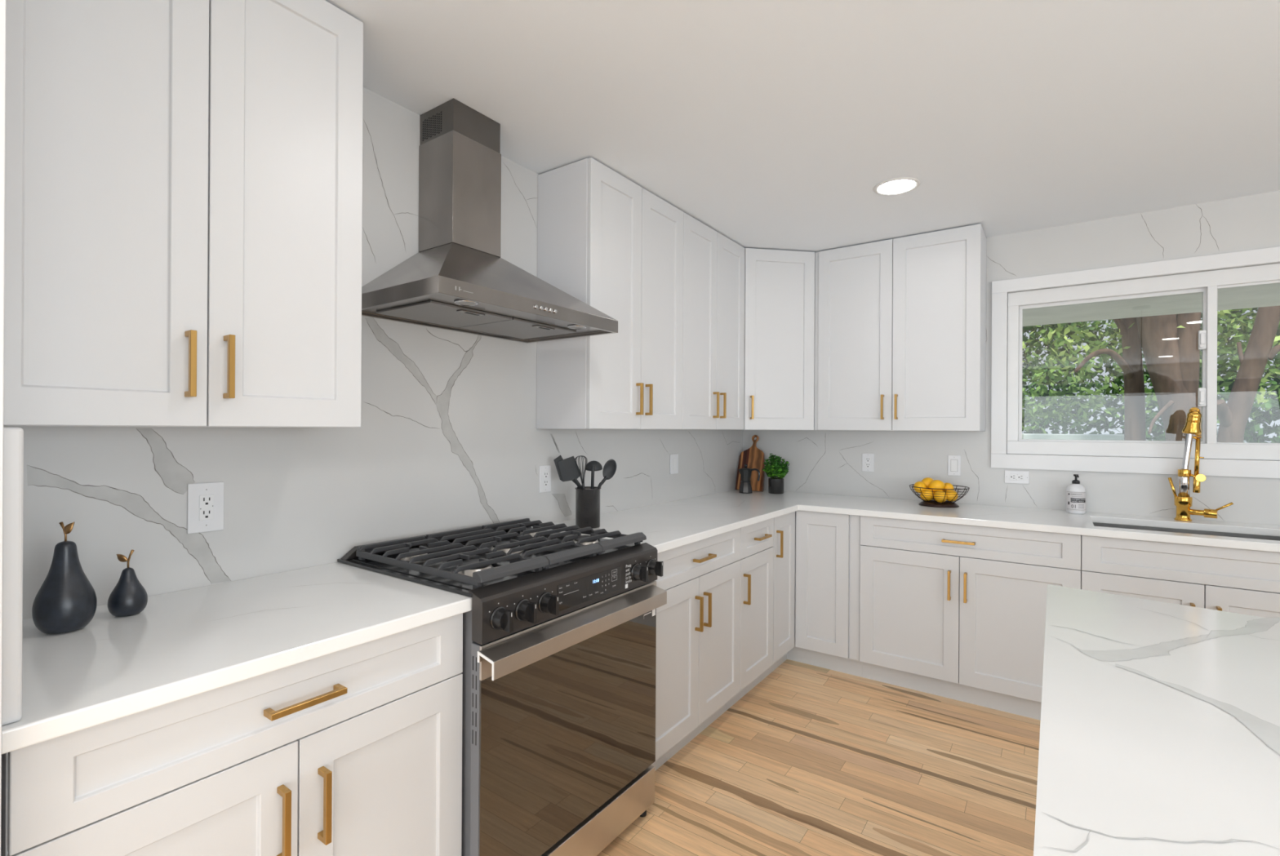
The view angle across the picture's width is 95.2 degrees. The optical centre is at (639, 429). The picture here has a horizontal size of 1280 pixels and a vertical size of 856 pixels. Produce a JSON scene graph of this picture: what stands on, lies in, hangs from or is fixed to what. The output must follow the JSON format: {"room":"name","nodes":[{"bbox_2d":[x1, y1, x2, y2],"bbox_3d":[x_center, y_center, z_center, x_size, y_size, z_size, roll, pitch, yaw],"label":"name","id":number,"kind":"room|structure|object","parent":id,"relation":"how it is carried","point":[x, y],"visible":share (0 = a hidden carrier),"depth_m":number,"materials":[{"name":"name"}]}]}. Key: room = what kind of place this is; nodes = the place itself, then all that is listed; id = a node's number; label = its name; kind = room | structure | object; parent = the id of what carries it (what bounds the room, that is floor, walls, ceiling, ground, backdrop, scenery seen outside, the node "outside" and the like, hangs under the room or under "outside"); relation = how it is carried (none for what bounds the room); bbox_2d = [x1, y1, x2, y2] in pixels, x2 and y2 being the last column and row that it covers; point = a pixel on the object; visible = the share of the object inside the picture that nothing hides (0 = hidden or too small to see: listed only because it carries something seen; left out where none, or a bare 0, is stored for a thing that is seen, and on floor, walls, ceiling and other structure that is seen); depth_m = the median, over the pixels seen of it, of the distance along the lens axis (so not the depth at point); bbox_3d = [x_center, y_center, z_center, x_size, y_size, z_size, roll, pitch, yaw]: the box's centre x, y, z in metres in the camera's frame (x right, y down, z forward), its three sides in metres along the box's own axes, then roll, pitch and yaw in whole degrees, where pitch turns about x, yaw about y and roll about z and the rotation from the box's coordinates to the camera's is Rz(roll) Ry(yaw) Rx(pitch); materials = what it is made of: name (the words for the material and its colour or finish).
{"room":"kitchen","nodes":[
{"label":"kitchen","id":0,"kind":"room"},
{"bbox_2d":[3,87,742,619],"bbox_3d":[-1.778,0.110,0.732,0.120,2.424,8.500,0,0,35],"label":"wall","id":1,"kind":"structure","parent":0,"point":[448,438],"depth_m":1.92,"materials":[{"name":"white stone"}]},
{"bbox_2d":[3,0,363,427],"bbox_3d":[-1.053,-0.548,1.357,0.331,1.086,0.698,0,0,35],"label":"upper cabinet","id":2,"kind":"object","parent":1,"relation":"attached to","point":[184,178],"visible":1,"depth_m":1.24,"materials":[{"name":"white wood"}]},
{"bbox_2d":[186,481,223,533],"bbox_3d":[-1.133,0.205,1.528,0.008,0.128,0.080,0,0,35],"label":"wall outlet","id":3,"kind":"object","parent":1,"relation":"attached to","point":[205,511],"visible":1,"depth_m":1.52,"materials":[{"name":"white plastic"}]},
{"bbox_2d":[199,494,213,520],"bbox_3d":[-1.131,0.205,1.526,0.002,0.066,0.032,0,0,35],"label":"receptacle","id":4,"kind":"object","parent":3,"relation":"attached to","point":[206,501],"depth_m":1.53,"materials":[{"name":"white plastic"}]},
{"bbox_2d":[361,97,617,343],"bbox_3d":[-0.499,-0.726,2.001,0.487,0.735,0.780,0,0,35],"label":"range hood","id":5,"kind":"object","parent":1,"relation":"attached to","point":[458,279],"visible":0.98,"depth_m":1.96,"materials":[{"name":"metal"}]},
{"bbox_2d":[453,299,478,306],"bbox_3d":[-0.508,-0.368,1.708,0.068,0.005,0.068,0,0,35],"label":"lamp","id":6,"kind":"object","parent":5,"relation":"attached to","point":[460,302],"depth_m":1.70,"materials":[{"name":"silver metal"}]},
{"bbox_2d":[567,324,586,329],"bbox_3d":[-0.227,-0.366,2.104,0.068,0.005,0.068,0,0,35],"label":"lamp","id":7,"kind":"object","parent":5,"relation":"attached to","point":[571,326],"depth_m":2.09,"materials":[{"name":"silver metal"}]},
{"bbox_2d":[538,465,551,493],"bbox_3d":[-0.412,0.217,2.544,0.008,0.116,0.070,0,0,35],"label":"wall outlet","id":8,"kind":"object","parent":1,"relation":"attached to","point":[544,472],"visible":1,"depth_m":2.54,"materials":[{"name":"white plastic"}]},
{"bbox_2d":[542,471,548,478],"bbox_3d":[-0.409,0.200,2.543,0.002,0.031,0.031,0,0,35],"label":"receptacle","id":9,"kind":"object","parent":8,"relation":"attached to","point":[545,474],"depth_m":2.54,"materials":[{"name":"white plastic"}]},
{"bbox_2d":[542,479,548,486],"bbox_3d":[-0.409,0.235,2.543,0.002,0.031,0.031,0,0,35],"label":"receptacle","id":10,"kind":"object","parent":8,"relation":"attached to","point":[545,482],"depth_m":2.54,"materials":[{"name":"white plastic"}]},
{"bbox_2d":[536,157,683,429],"bbox_3d":[-0.099,-0.542,2.699,0.331,1.086,0.714,0,0,35],"label":"upper cabinet","id":11,"kind":"object","parent":1,"relation":"attached to","point":[605,241],"visible":0.99,"depth_m":2.48,"materials":[{"name":"white wood"}]},
{"bbox_2d":[670,453,678,474],"bbox_3d":[0.200,0.204,3.404,0.009,0.114,0.085,0,0,35],"label":"wall switch","id":12,"kind":"object","parent":1,"relation":"attached to","point":[673,458],"visible":1,"depth_m":3.40,"materials":[{"name":"white plastic"}]},
{"bbox_2d":[682,212,745,430],"bbox_3d":[0.313,-0.539,3.279,0.331,1.086,0.707,0,0,35],"label":"upper cabinet","id":13,"kind":"object","parent":1,"relation":"attached to","point":[713,336],"visible":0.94,"depth_m":3.16,"materials":[{"name":"white wood"}]},
{"bbox_2d":[324,0,1279,253],"bbox_3d":[0.403,-1.130,-0.800,5.440,0.080,8.760,0,0,35],"label":"ceiling","id":14,"kind":"structure","parent":0,"point":[770,124],"depth_m":1.92,"materials":[{"name":"white paint"}]},
{"bbox_2d":[872,177,920,195],"bbox_3d":[1.146,-1.081,2.613,0.196,0.006,0.196,0,0,35],"label":"recessed light","id":15,"kind":"object","parent":14,"relation":"in","point":[900,185],"visible":1,"depth_m":2.60,"materials":[{"name":"white plastic"}]},
{"bbox_2d":[878,179,915,194],"bbox_3d":[1.146,-1.082,2.613,0.152,0.004,0.152,0,0,35],"label":"diffuser","id":16,"kind":"object","parent":15,"relation":"attached to","point":[891,186],"depth_m":2.60,"materials":[{"name":"white plastic"}]},
{"bbox_2d":[596,659,1039,855],"bbox_3d":[0.389,1.358,-0.801,5.440,0.050,8.760,0,0,35],"label":"floor","id":17,"kind":"structure","parent":0,"point":[811,761],"depth_m":2.23,"materials":[{"name":"brown wood"}]},
{"bbox_2d":[0,0,5,855],"bbox_3d":[-1.126,0.115,0.959,0.679,2.420,0.026,0,0,35],"label":"end panel","id":18,"kind":"object","parent":17,"relation":"on","point":[2,2],"visible":1,"depth_m":0.77,"materials":[{"name":"white paint"}]},
{"bbox_2d":[0,613,462,855],"bbox_3d":[-0.902,0.886,1.303,0.652,0.882,0.772,0,0,35],"label":"base cabinet","id":19,"kind":"object","parent":17,"relation":"on","point":[354,751],"visible":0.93,"depth_m":1.10,"materials":[{"name":"white wood"}]},
{"bbox_2d":[1,562,471,754],"bbox_3d":[-0.903,0.428,1.304,0.645,0.032,0.794,0,0,35],"label":"countertop","id":20,"kind":"structure","parent":19,"relation":"on","point":[184,644],"depth_m":1.15,"materials":[{"name":"white stone"}]},
{"bbox_2d":[1,427,23,725],"bbox_3d":[-1.132,0.203,0.996,0.627,0.414,0.024,0,0,35],"label":"side splash","id":21,"kind":"object","parent":20,"relation":"on","point":[13,437],"visible":0.8,"depth_m":0.82,"materials":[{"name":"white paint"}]},
{"bbox_2d":[31,521,97,634],"bbox_3d":[-1.171,0.300,1.192,0.094,0.221,0.094,0,0,35],"label":"pear","id":22,"kind":"object","parent":20,"relation":"on","point":[66,601],"visible":1,"depth_m":1.17,"materials":[{"name":"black ceramic"}]},
{"bbox_2d":[107,550,147,616],"bbox_3d":[-1.134,0.339,1.295,0.067,0.143,0.067,0,0,35],"label":"pear","id":23,"kind":"object","parent":20,"relation":"on","point":[128,597],"visible":1,"depth_m":1.28,"materials":[{"name":"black ceramic"}]},
{"bbox_2d":[337,518,666,855],"bbox_3d":[-0.421,0.845,1.897,0.741,0.971,0.777,0,0,35],"label":"gas range","id":24,"kind":"object","parent":17,"relation":"on","point":[559,631],"visible":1,"depth_m":1.67,"materials":[{"name":"grey"}]},
{"bbox_2d":[337,530,634,597],"bbox_3d":[-0.455,0.408,1.932,0.642,0.012,0.761,0,0,35],"label":"cooktop","id":25,"kind":"object","parent":24,"relation":"in","point":[459,587],"depth_m":1.70,"materials":[{"name":"black metal"}]},
{"bbox_2d":[651,528,740,771],"bbox_3d":[0.001,0.891,2.574,0.652,0.882,0.790,0,0,35],"label":"base cabinet","id":26,"kind":"object","parent":17,"relation":"on","point":[697,664],"visible":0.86,"depth_m":2.39,"materials":[{"name":"white wood"}]},
{"bbox_2d":[725,518,773,711],"bbox_3d":[0.344,0.893,3.057,0.652,0.882,0.393,0,0,35],"label":"base cabinet","id":27,"kind":"object","parent":17,"relation":"on","point":[757,540],"visible":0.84,"depth_m":2.88,"materials":[{"name":"white wood"}]},
{"bbox_2d":[760,510,862,681],"bbox_3d":[0.855,0.897,3.503,0.968,0.882,0.925,0,0,35],"label":"base cabinet","id":28,"kind":"object","parent":17,"relation":"on","point":[817,555],"visible":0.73,"depth_m":3.20,"materials":[{"name":"white wood"}]},
{"bbox_2d":[531,489,1279,553],"bbox_3d":[1.541,0.442,2.288,3.549,0.032,2.140,0,0,35],"label":"countertop","id":29,"kind":"structure","parent":28,"relation":"on","point":[668,526],"depth_m":2.79,"materials":[{"name":"white stone"}]},
{"bbox_2d":[574,486,600,528],"bbox_3d":[-0.222,0.333,2.492,0.111,0.166,0.111,0,0,35],"label":"utensil crock","id":30,"kind":"object","parent":29,"relation":"on","point":[587,500],"visible":0.89,"depth_m":2.45,"materials":[{"name":"grey metal"}]},
{"bbox_2d":[553,455,580,488],"bbox_3d":[-0.299,0.250,2.510,0.143,0.274,0.011,0,0,0],"label":"slotted turner","id":31,"kind":"object","parent":30,"relation":"in","point":[559,458],"visible":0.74,"depth_m":2.51,"materials":[{"name":"black plastic"}]},
{"bbox_2d":[557,456,582,488],"bbox_3d":[-0.283,0.251,2.498,0.141,0.272,0.011,0,0,0],"label":"spatula","id":32,"kind":"object","parent":30,"relation":"in","point":[568,470],"visible":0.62,"depth_m":2.50,"materials":[{"name":"black plastic"}]},
{"bbox_2d":[574,455,587,488],"bbox_3d":[-0.246,0.250,2.478,0.065,0.274,0.057,0,0,35],"label":"whisk","id":33,"kind":"object","parent":30,"relation":"in","point":[583,473],"visible":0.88,"depth_m":2.48,"materials":[{"name":"black metal"}]},
{"bbox_2d":[585,461,602,488],"bbox_3d":[-0.199,0.261,2.491,0.074,0.252,0.077,0,0,35],"label":"ladle","id":34,"kind":"object","parent":30,"relation":"in","point":[592,466],"visible":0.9,"depth_m":2.46,"materials":[{"name":"black plastic"}]},
{"bbox_2d":[585,461,602,471],"bbox_3d":[-0.197,0.156,2.492,0.074,0.042,0.074,0,0,35],"label":"bowl","id":35,"kind":"object","parent":34,"relation":"on","point":[592,465],"depth_m":2.47,"materials":[{"name":"black plastic"}]},
{"bbox_2d":[597,459,616,488],"bbox_3d":[-0.154,0.259,2.495,0.108,0.259,0.018,0,0,-1],"label":"spoon","id":36,"kind":"object","parent":30,"relation":"in","point":[609,470],"visible":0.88,"depth_m":2.50,"materials":[{"name":"black plastic"}]},
{"bbox_2d":[602,459,616,479],"bbox_3d":[-0.129,0.173,2.498,0.059,0.087,0.012,0,0,0],"label":"bowl","id":37,"kind":"object","parent":36,"relation":"on","point":[609,470],"depth_m":2.50,"materials":[{"name":"black plastic"}]},
{"bbox_2d":[738,464,759,493],"bbox_3d":[0.710,0.328,3.846,0.085,0.189,0.145,0,0,-32],"label":"moka pot","id":38,"kind":"object","parent":29,"relation":"on","point":[745,487],"visible":1,"depth_m":3.83,"materials":[{"name":"black metal"}]},
{"bbox_2d":[735,435,764,492],"bbox_3d":[0.772,0.231,4.022,0.204,0.380,0.117,0,0,35],"label":"cutting board","id":39,"kind":"object","parent":29,"relation":"on","point":[753,457],"visible":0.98,"depth_m":4.01,"materials":[{"name":"brown wood"}]},
{"bbox_2d":[762,453,789,493],"bbox_3d":[0.891,0.292,3.840,0.180,0.262,0.160,0,0,35],"label":"potted plant","id":40,"kind":"object","parent":29,"relation":"on","point":[775,486],"visible":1,"depth_m":3.80,"materials":[{"name":"green plant"}]},
{"bbox_2d":[909,484,969,507],"bbox_3d":[1.667,0.373,3.264,0.300,0.107,0.300,0,0,35],"label":"wire fruit basket","id":41,"kind":"object","parent":29,"relation":"on","point":[934,503],"visible":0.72,"depth_m":3.19,"materials":[{"name":"brown metal"}]},
{"bbox_2d":[913,481,926,493],"bbox_3d":[1.579,0.329,3.299,0.069,0.066,0.069,0,0,-24],"label":"lemon","id":42,"kind":"object","parent":41,"relation":"in","point":[918,484],"visible":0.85,"depth_m":3.28,"materials":[{"name":"yellow food"}]},
{"bbox_2d":[920,488,934,501],"bbox_3d":[1.607,0.369,3.269,0.073,0.066,0.067,0,0,35],"label":"lemon","id":43,"kind":"object","parent":41,"relation":"in","point":[930,491],"visible":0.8,"depth_m":3.25,"materials":[{"name":"yellow food"}]},
{"bbox_2d":[921,477,933,488],"bbox_3d":[1.636,0.311,3.323,0.072,0.070,0.074,0,0,35],"label":"lemon","id":44,"kind":"object","parent":41,"relation":"in","point":[926,481],"visible":0.45,"depth_m":3.30,"materials":[{"name":"yellow food"}]},
{"bbox_2d":[928,480,945,491],"bbox_3d":[1.655,0.319,3.260,0.073,0.070,0.073,0,0,-12],"label":"lemon","id":45,"kind":"object","parent":41,"relation":"in","point":[936,484],"visible":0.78,"depth_m":3.24,"materials":[{"name":"yellow food"}]},
{"bbox_2d":[933,490,946,502],"bbox_3d":[1.650,0.371,3.212,0.068,0.066,0.071,0,0,35],"label":"lemon","id":46,"kind":"object","parent":41,"relation":"in","point":[943,493],"visible":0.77,"depth_m":3.19,"materials":[{"name":"yellow food"}]},
{"bbox_2d":[942,482,953,492],"bbox_3d":[1.717,0.330,3.265,0.064,0.058,0.060,0,0,35],"label":"lemon","id":47,"kind":"object","parent":41,"relation":"in","point":[948,486],"visible":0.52,"depth_m":3.24,"materials":[{"name":"yellow food"}]},
{"bbox_2d":[946,489,958,502],"bbox_3d":[1.712,0.367,3.217,0.065,0.064,0.072,0,0,35],"label":"lemon","id":48,"kind":"object","parent":41,"relation":"in","point":[951,494],"visible":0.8,"depth_m":3.19,"materials":[{"name":"yellow food"}]},
{"bbox_2d":[1066,474,1085,514],"bbox_3d":[2.227,0.331,2.988,0.081,0.198,0.081,0,0,35],"label":"soap bottle","id":49,"kind":"object","parent":29,"relation":"on","point":[1075,492],"visible":1,"depth_m":2.96,"materials":[{"name":"plastic"}]},
{"bbox_2d":[1093,522,1279,541],"bbox_3d":[2.405,0.554,2.536,0.724,0.181,0.390,0,0,35],"label":"sink","id":50,"kind":"object","parent":29,"relation":"in","point":[1135,527],"visible":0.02,"depth_m":2.69,"materials":[{"name":"metal"}]},
{"bbox_2d":[1168,407,1233,521],"bbox_3d":[2.584,0.166,2.715,0.193,0.532,0.159,0,0,1],"label":"kitchen faucet","id":51,"kind":"object","parent":29,"relation":"on","point":[1183,502],"visible":1,"depth_m":2.73,"materials":[{"name":"gold metal"}]},
{"bbox_2d":[859,515,1080,720],"bbox_3d":[1.711,0.901,3.062,0.936,0.882,0.652,0,0,35],"label":"base cabinet","id":52,"kind":"object","parent":17,"relation":"on","point":[953,611],"visible":0.92,"depth_m":2.83,"materials":[{"name":"white wood"}]},
{"bbox_2d":[1033,584,1279,855],"bbox_3d":[1.151,0.880,0.615,1.203,0.916,1.547,0,0,35],"label":"kitchen island","id":53,"kind":"object","parent":17,"relation":"on","point":[1160,721],"visible":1,"depth_m":0.81,"materials":[{"name":"white stone"}]},
{"bbox_2d":[1080,535,1279,617],"bbox_3d":[2.413,0.905,2.563,0.782,0.882,0.652,0,0,35],"label":"base cabinet","id":54,"kind":"object","parent":17,"relation":"on","point":[1233,580],"visible":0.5,"depth_m":2.36,"materials":[{"name":"white wood"}]},
{"bbox_2d":[742,191,1279,537],"bbox_3d":[2.892,0.135,2.713,5.440,2.428,0.140,0,0,35],"label":"wall","id":55,"kind":"structure","parent":0,"point":[828,462],"depth_m":3.10,"materials":[{"name":"white stone"}]},
{"bbox_2d":[741,248,815,430],"bbox_3d":[0.808,-0.537,3.733,0.613,1.086,0.614,0,0,35],"label":"upper cabinet","id":56,"kind":"object","parent":55,"relation":"attached to","point":[780,286],"visible":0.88,"depth_m":3.53,"materials":[{"name":"white wood"}]},
{"bbox_2d":[862,453,874,471],"bbox_3d":[1.428,0.210,3.662,0.072,0.114,0.008,0,0,35],"label":"wall outlet","id":57,"kind":"object","parent":55,"relation":"attached to","point":[868,460],"visible":1,"depth_m":3.66,"materials":[{"name":"white plastic"}]},
{"bbox_2d":[865,457,871,467],"bbox_3d":[1.426,0.210,3.659,0.033,0.067,0.002,0,0,35],"label":"receptacle","id":58,"kind":"object","parent":57,"relation":"attached to","point":[868,460],"depth_m":3.66,"materials":[{"name":"white plastic"}]},
{"bbox_2d":[814,223,986,431],"bbox_3d":[1.497,-0.533,3.418,0.880,1.086,0.331,0,0,35],"label":"upper cabinet","id":59,"kind":"object","parent":55,"relation":"attached to","point":[900,322],"visible":1,"depth_m":3.27,"materials":[{"name":"white wood"}]},
{"bbox_2d":[947,455,960,475],"bbox_3d":[1.818,0.212,3.384,0.066,0.118,0.009,0,0,35],"label":"wall switch","id":60,"kind":"object","parent":55,"relation":"attached to","point":[953,461],"visible":1,"depth_m":3.38,"materials":[{"name":"white plastic"}]},
{"bbox_2d":[1004,470,1029,484],"bbox_3d":[2.067,0.264,3.208,0.114,0.070,0.008,0,0,35],"label":"wall outlet","id":61,"kind":"object","parent":55,"relation":"attached to","point":[1011,477],"visible":1,"depth_m":3.20,"materials":[{"name":"white plastic"}]},
{"bbox_2d":[1009,474,1024,480],"bbox_3d":[2.065,0.264,3.205,0.067,0.033,0.002,0,0,35],"label":"receptacle","id":62,"kind":"object","parent":61,"relation":"attached to","point":[1012,477],"depth_m":3.20,"materials":[{"name":"white plastic"}]},
{"bbox_2d":[991,246,1279,478],"bbox_3d":[2.704,-0.299,2.752,1.806,1.042,0.018,0,0,35],"label":"trim","id":63,"kind":"structure","parent":55,"relation":"attached to","point":[1000,459],"depth_m":3.00,"materials":[{"name":"white"}]},
{"bbox_2d":[1006,263,1279,460],"bbox_3d":[2.740,-0.305,2.804,1.656,0.893,0.092,0,0,35],"label":"window","id":64,"kind":"structure","parent":55,"relation":"in","point":[1207,283],"depth_m":2.90,"materials":[{"name":"white plastic"}]},
{"bbox_2d":[1022,283,1279,326],"bbox_3d":[3.985,-1.035,3.724,5.400,0.100,2.755,0,0,35],"label":"soffit","id":65,"kind":"structure","parent":55,"relation":"attached to","point":[1262,295],"depth_m":4.70,"materials":[{"name":"white paint"}]},
{"label":"outside","id":66,"kind":"structure","parent":0,"visible":0},
{"bbox_3d":[12.732,1.479,14.154,36.000,0.100,29.800,0,0,35],"label":"lawn","id":67,"kind":"structure","parent":66,"visible":0},
{"bbox_2d":[1022,433,1124,440],"bbox_3d":[6.539,0.738,11.043,4.500,1.310,0.150,0,0,35],"label":"wall","id":68,"kind":"structure","parent":67,"relation":"on","point":[1024,436],"depth_m":10.22,"materials":[{"name":"white paint"}]},
{"bbox_2d":[1022,317,1146,440],"bbox_3d":[6.769,-1.023,9.237,2.505,4.892,1.836,0,0,35],"label":"shade tree","id":69,"kind":"object","parent":67,"relation":"on","point":[1131,363],"visible":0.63,"depth_m":8.99,"materials":[{"name":"green plant"}]},
{"bbox_2d":[1022,307,1279,443],"bbox_3d":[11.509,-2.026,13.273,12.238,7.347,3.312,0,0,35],"label":"hedge","id":70,"kind":"object","parent":67,"relation":"on","point":[1251,436],"visible":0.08,"depth_m":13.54,"materials":[{"name":"green plant"}]},
{"bbox_2d":[1135,311,1201,441],"bbox_3d":[7.510,-0.613,8.383,1.323,4.081,0.949,0,0,35],"label":"shade tree","id":71,"kind":"object","parent":67,"relation":"on","point":[1171,354],"visible":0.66,"depth_m":8.35,"materials":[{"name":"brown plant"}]},
{"bbox_2d":[1176,306,1279,442],"bbox_3d":[8.753,-0.331,8.192,2.289,3.531,1.312,0,0,-10],"label":"shade tree","id":72,"kind":"object","parent":67,"relation":"on","point":[1233,415],"visible":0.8,"depth_m":7.72,"materials":[{"name":"green plant"}]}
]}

